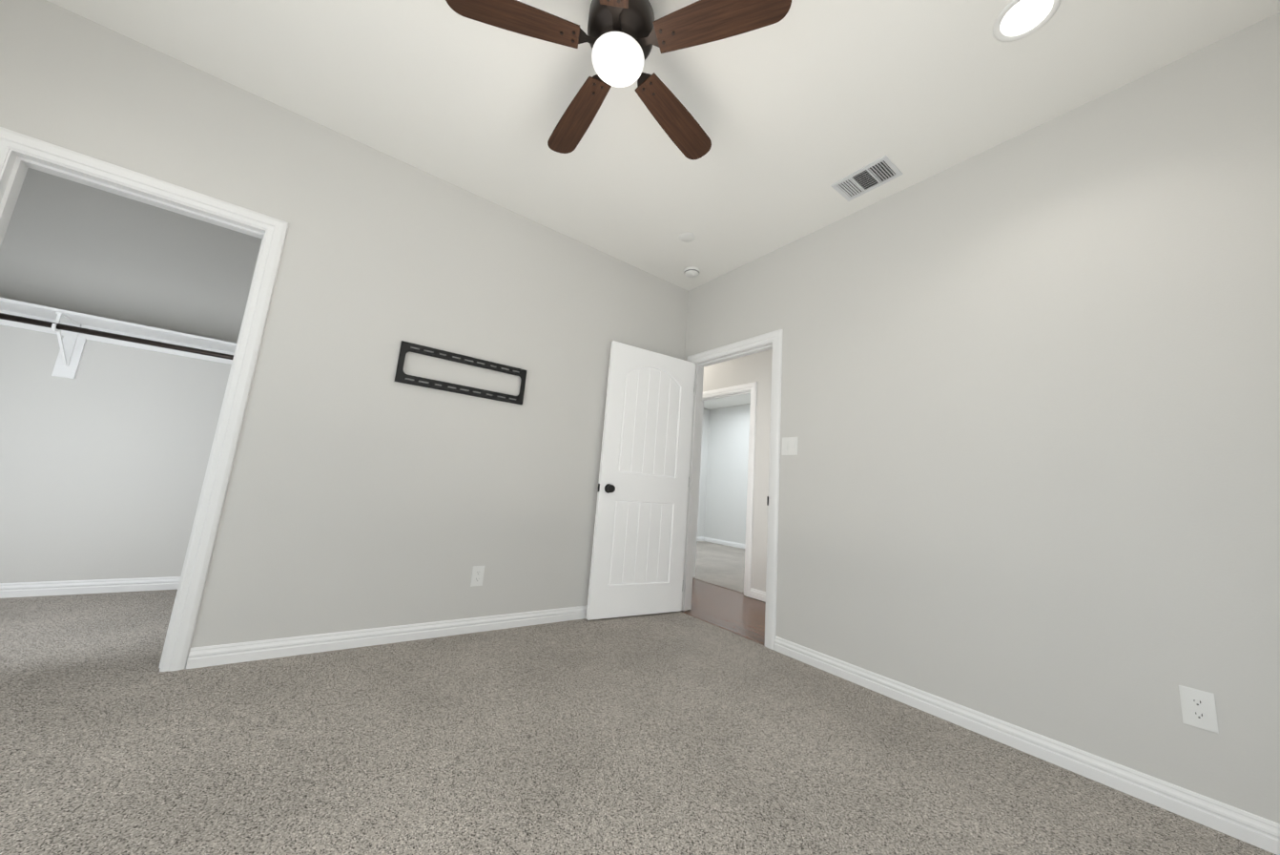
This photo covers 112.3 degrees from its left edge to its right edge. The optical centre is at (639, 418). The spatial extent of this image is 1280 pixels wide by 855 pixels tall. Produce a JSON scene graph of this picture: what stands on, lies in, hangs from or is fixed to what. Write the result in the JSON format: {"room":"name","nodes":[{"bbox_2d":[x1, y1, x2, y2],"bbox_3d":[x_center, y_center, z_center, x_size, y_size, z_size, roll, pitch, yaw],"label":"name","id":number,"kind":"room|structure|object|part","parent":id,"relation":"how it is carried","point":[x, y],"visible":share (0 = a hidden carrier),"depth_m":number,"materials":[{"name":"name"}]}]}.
{"room":"empty bedroom","nodes":[
{"label":"empty bedroom","id":0,"kind":"room"},
{"bbox_2d":[0,167,262,582],"bbox_3d":[-3.013,-0.152,3.359,2.940,2.780,0.120,11,-12,-35],"label":"wall","id":1,"kind":"structure","parent":0,"point":[105,455],"depth_m":2.88,"materials":[{"name":"paint"}]},
{"bbox_2d":[0,576,180,598],"bbox_3d":[-3.076,1.168,3.083,2.700,0.083,0.016,11,-12,-35],"label":"baseboard","id":2,"kind":"structure","parent":1,"relation":"attached to","point":[51,588],"depth_m":2.74,"materials":[{"name":"white wood"}]},
{"bbox_2d":[0,297,236,378],"bbox_3d":[-2.875,-0.317,3.214,2.700,0.378,0.305,11,-12,-35],"label":"closet shelf","id":3,"kind":"object","parent":1,"relation":"attached to","point":[76,330],"visible":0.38,"depth_m":2.78,"materials":[{"name":"white painted wood"}]},
{"bbox_2d":[0,0,688,664],"bbox_3d":[-1.368,-0.158,2.560,4.440,2.780,0.120,11,-12,-35],"label":"wall","id":4,"kind":"structure","parent":0,"point":[364,490],"depth_m":2.39,"materials":[{"name":"paint"}]},
{"bbox_2d":[0,126,289,671],"bbox_3d":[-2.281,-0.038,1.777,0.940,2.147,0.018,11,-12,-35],"label":"trim","id":5,"kind":"structure","parent":4,"relation":"attached to","point":[187,608],"depth_m":1.97,"materials":[{"name":"white wood"}]},
{"bbox_2d":[185,604,587,669],"bbox_3d":[-0.868,1.274,2.692,2.792,0.083,0.016,11,-12,-35],"label":"baseboard","id":6,"kind":"structure","parent":4,"relation":"attached to","point":[226,653],"depth_m":2.26,"materials":[{"name":"white wood"}]},
{"bbox_2d":[394,340,526,404],"bbox_3d":[-1.089,-0.272,2.691,0.760,0.240,0.024,11,-12,-35],"label":"tv wall mount","id":7,"kind":"object","parent":4,"relation":"attached to","point":[401,374],"visible":0.98,"depth_m":2.65,"materials":[{"name":"black metal"}]},
{"bbox_2d":[470,565,484,586],"bbox_3d":[-0.996,0.966,2.634,0.072,0.118,0.008,11,-12,-35],"label":"outlet","id":8,"kind":"object","parent":4,"relation":"attached to","point":[477,576],"visible":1,"depth_m":2.63,"materials":[{"name":"white plastic"}]},
{"bbox_2d":[0,589,1276,854],"bbox_3d":[-1.027,1.162,1.542,4.424,0.100,5.160,11,-12,-35],"label":"floor","id":9,"kind":"structure","parent":0,"point":[670,733],"depth_m":1.46,"materials":[{"name":"grey carpet"}]},
{"bbox_2d":[46,0,1279,409],"bbox_3d":[0.296,-1.226,4.096,8.540,0.120,7.240,11,-12,-35],"label":"ceiling","id":10,"kind":"structure","parent":0,"point":[800,109],"depth_m":2.01,"materials":[{"name":"paint"}]},
{"bbox_2d":[445,0,791,159],"bbox_3d":[-0.087,-1.435,1.650,1.168,0.334,1.140,11,-12,-35],"label":"ceiling fan","id":11,"kind":"object","parent":10,"relation":"hanging from","point":[621,37],"visible":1,"depth_m":1.54,"materials":[{"name":"brown wood"}]},
{"bbox_3d":[-0.445,-1.417,1.510,0.460,0.006,0.136,7,1,-14],"label":"blade","id":12,"kind":"part","parent":11,"relation":"part of","materials":[{"name":"brown wood"}]},
{"bbox_3d":[-0.283,-1.336,1.919,0.136,0.006,0.460,-3,-4,-33],"label":"blade","id":13,"kind":"part","parent":11,"relation":"part of","materials":[{"name":"brown wood"}]},
{"bbox_3d":[-0.100,-1.437,1.227,0.136,0.006,0.460,15,-9,6],"label":"blade","id":14,"kind":"part","parent":11,"relation":"part of","materials":[{"name":"brown wood"}]},
{"bbox_3d":[-0.083,-1.312,1.591,0.196,0.074,0.196,11,-12,-35],"label":"globe","id":15,"kind":"part","parent":11,"relation":"part of","materials":[{"name":"white glass"}]},
{"label":"blade","id":16,"kind":"part","parent":11,"relation":"part of","materials":[{"name":"brown wood"}]},
{"label":"blade","id":17,"kind":"part","parent":11,"relation":"part of","materials":[{"name":"brown wood"}]},
{"bbox_2d":[679,231,695,242],"bbox_3d":[0.343,-1.321,3.126,0.116,0.007,0.116,11,-12,-35],"label":"cover plate","id":18,"kind":"object","parent":10,"relation":"attached to","point":[686,237],"visible":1,"depth_m":3.12,"materials":[{"name":"white plastic"}]},
{"bbox_2d":[683,266,700,277],"bbox_3d":[0.434,-1.217,3.588,0.136,0.044,0.136,11,-12,-35],"label":"smoke detector","id":19,"kind":"object","parent":10,"relation":"attached to","point":[691,272],"visible":1,"depth_m":3.55,"materials":[{"name":"white plastic"}]},
{"bbox_2d":[830,155,902,201],"bbox_3d":[1.288,-1.359,2.446,0.200,0.011,0.305,11,-12,-35],"label":"ceiling vent","id":20,"kind":"object","parent":10,"relation":"in","point":[877,173],"visible":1,"depth_m":2.44,"materials":[{"name":"white metal"}]},
{"bbox_2d":[992,0,1061,41],"bbox_3d":[1.430,-1.493,1.589,0.190,0.007,0.190,11,-12,-35],"label":"recessed light","id":21,"kind":"object","parent":10,"relation":"in","point":[1017,20],"visible":1,"depth_m":1.60,"materials":[{"name":"white plastic"}]},
{"bbox_2d":[697,408,710,536],"bbox_3d":[0.196,0.915,8.249,2.960,2.780,0.120,11,-12,-35],"label":"wall","id":22,"kind":"structure","parent":0,"point":[703,474],"depth_m":9.00,"materials":[{"name":"paint"}]},
{"bbox_2d":[696,536,703,540],"bbox_3d":[0.134,2.235,7.973,2.960,0.083,0.016,11,-12,-35],"label":"baseboard","id":23,"kind":"structure","parent":22,"relation":"attached to","point":[700,538],"depth_m":8.77,"materials":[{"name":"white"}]},
{"bbox_2d":[692,540,744,593],"bbox_3d":[1.458,2.139,6.227,3.140,0.100,4.640,11,-12,-35],"label":"floor","id":24,"kind":"structure","parent":0,"point":[720,565],"depth_m":5.83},
{"bbox_2d":[682,578,765,643],"bbox_3d":[0.585,1.687,3.919,1.076,0.096,7.360,11,-12,-35],"label":"floor","id":25,"kind":"structure","parent":0,"point":[736,611],"depth_m":3.58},
{"bbox_2d":[680,610,764,644],"bbox_3d":[0.567,1.494,3.083,0.020,0.006,0.815,11,-12,-35],"label":"transition piece","id":26,"kind":"object","parent":25,"relation":"on","point":[723,628],"visible":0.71,"depth_m":3.04,"materials":[{"name":"brown wood"}]},
{"bbox_2d":[703,403,750,543],"bbox_3d":[2.775,0.963,7.340,0.120,2.780,4.640,11,-12,-35],"label":"wall","id":27,"kind":"structure","parent":0,"point":[727,485],"depth_m":8.60,"materials":[{"name":"paint"}]},
{"bbox_2d":[703,536,745,548],"bbox_3d":[2.617,2.278,7.078,0.016,0.083,4.400,11,-12,-35],"label":"baseboard","id":28,"kind":"structure","parent":27,"relation":"attached to","point":[726,543],"depth_m":8.35,"materials":[{"name":"white wood"}]},
{"bbox_2d":[702,349,772,591],"bbox_3d":[1.089,0.360,4.516,0.120,2.780,7.240,11,-12,-35],"label":"wall","id":29,"kind":"structure","parent":0,"point":[750,368],"depth_m":4.30,"materials":[{"name":"paint"}]},
{"bbox_2d":[692,381,757,597],"bbox_3d":[0.888,0.708,4.685,0.142,2.120,0.970,11,-12,-35],"label":"door frame","id":30,"kind":"structure","parent":29,"relation":"attached to","point":[753,386],"depth_m":4.38,"materials":[{"name":"white wood"}]},
{"bbox_2d":[749,587,765,601],"bbox_3d":[2.072,1.508,2.730,0.016,0.083,3.418,11,-12,-35],"label":"baseboard","id":31,"kind":"structure","parent":29,"relation":"attached to","point":[755,593],"depth_m":4.02,"materials":[{"name":"white wood"}]},
{"bbox_2d":[684,12,1279,823],"bbox_3d":[1.414,0.031,2.401,0.120,2.780,3.420,11,-12,-35],"label":"wall","id":32,"kind":"structure","parent":0,"point":[1030,423],"depth_m":1.80,"materials":[{"name":"paint"}]},
{"bbox_2d":[585,340,695,619],"bbox_3d":[0.051,0.457,3.341,0.805,2.020,0.035,10,-11,-31],"label":"door","id":33,"kind":"structure","parent":32,"relation":"in","point":[607,598],"depth_m":3.33,"materials":[{"name":"white wood"}]},
{"bbox_2d":[598,483,671,582],"bbox_3d":[-0.044,0.862,3.227,0.664,0.702,0.146,10,-11,-31],"label":"panel","id":34,"kind":"object","parent":33,"relation":"attached to","point":[641,543],"depth_m":3.24,"materials":[{"name":"white wood"}]},
{"bbox_3d":[-0.255,0.508,3.138,0.109,0.066,0.146,10,-11,-31],"label":"knob","id":35,"kind":"part","parent":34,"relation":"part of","materials":[{"name":"black metal"}]},
{"bbox_3d":[0.090,0.013,3.406,0.511,0.836,0.006,10,-11,-30],"label":"upper door panel","id":36,"kind":"part","parent":33,"relation":"part of","materials":[{"name":"white wood"}]},
{"bbox_2d":[681,341,772,620],"bbox_3d":[0.684,0.487,3.281,0.126,2.060,0.855,11,-12,-35],"label":"trim","id":37,"kind":"structure","parent":32,"relation":"attached to","point":[692,495],"depth_m":3.57,"materials":[{"name":"white wood"}]},
{"bbox_2d":[686,329,783,649],"bbox_3d":[0.631,0.447,3.245,0.018,2.120,0.975,11,-12,-35],"label":"door frame","id":38,"kind":"structure","parent":32,"relation":"attached to","point":[774,337],"depth_m":2.90,"materials":[{"name":"white wood"}]},
{"bbox_2d":[781,436,797,454],"bbox_3d":[0.986,0.180,2.835,0.012,0.118,0.118,11,-12,-35],"label":"light switch","id":39,"kind":"object","parent":32,"relation":"attached to","point":[789,445],"visible":1,"depth_m":2.83,"materials":[{"name":"white plastic"}]},
{"bbox_2d":[774,636,1279,854],"bbox_3d":[1.526,1.307,1.779,0.016,0.083,2.278,11,-12,-35],"label":"baseboard","id":40,"kind":"structure","parent":32,"relation":"attached to","point":[1252,829],"depth_m":1.63,"materials":[{"name":"white wood"}]},
{"bbox_2d":[1178,684,1218,733],"bbox_3d":[1.856,0.964,1.426,0.008,0.118,0.072,11,-12,-35],"label":"outlet","id":41,"kind":"object","parent":32,"relation":"attached to","point":[1198,709],"visible":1,"depth_m":1.42,"materials":[{"name":"white plastic"}]}
]}

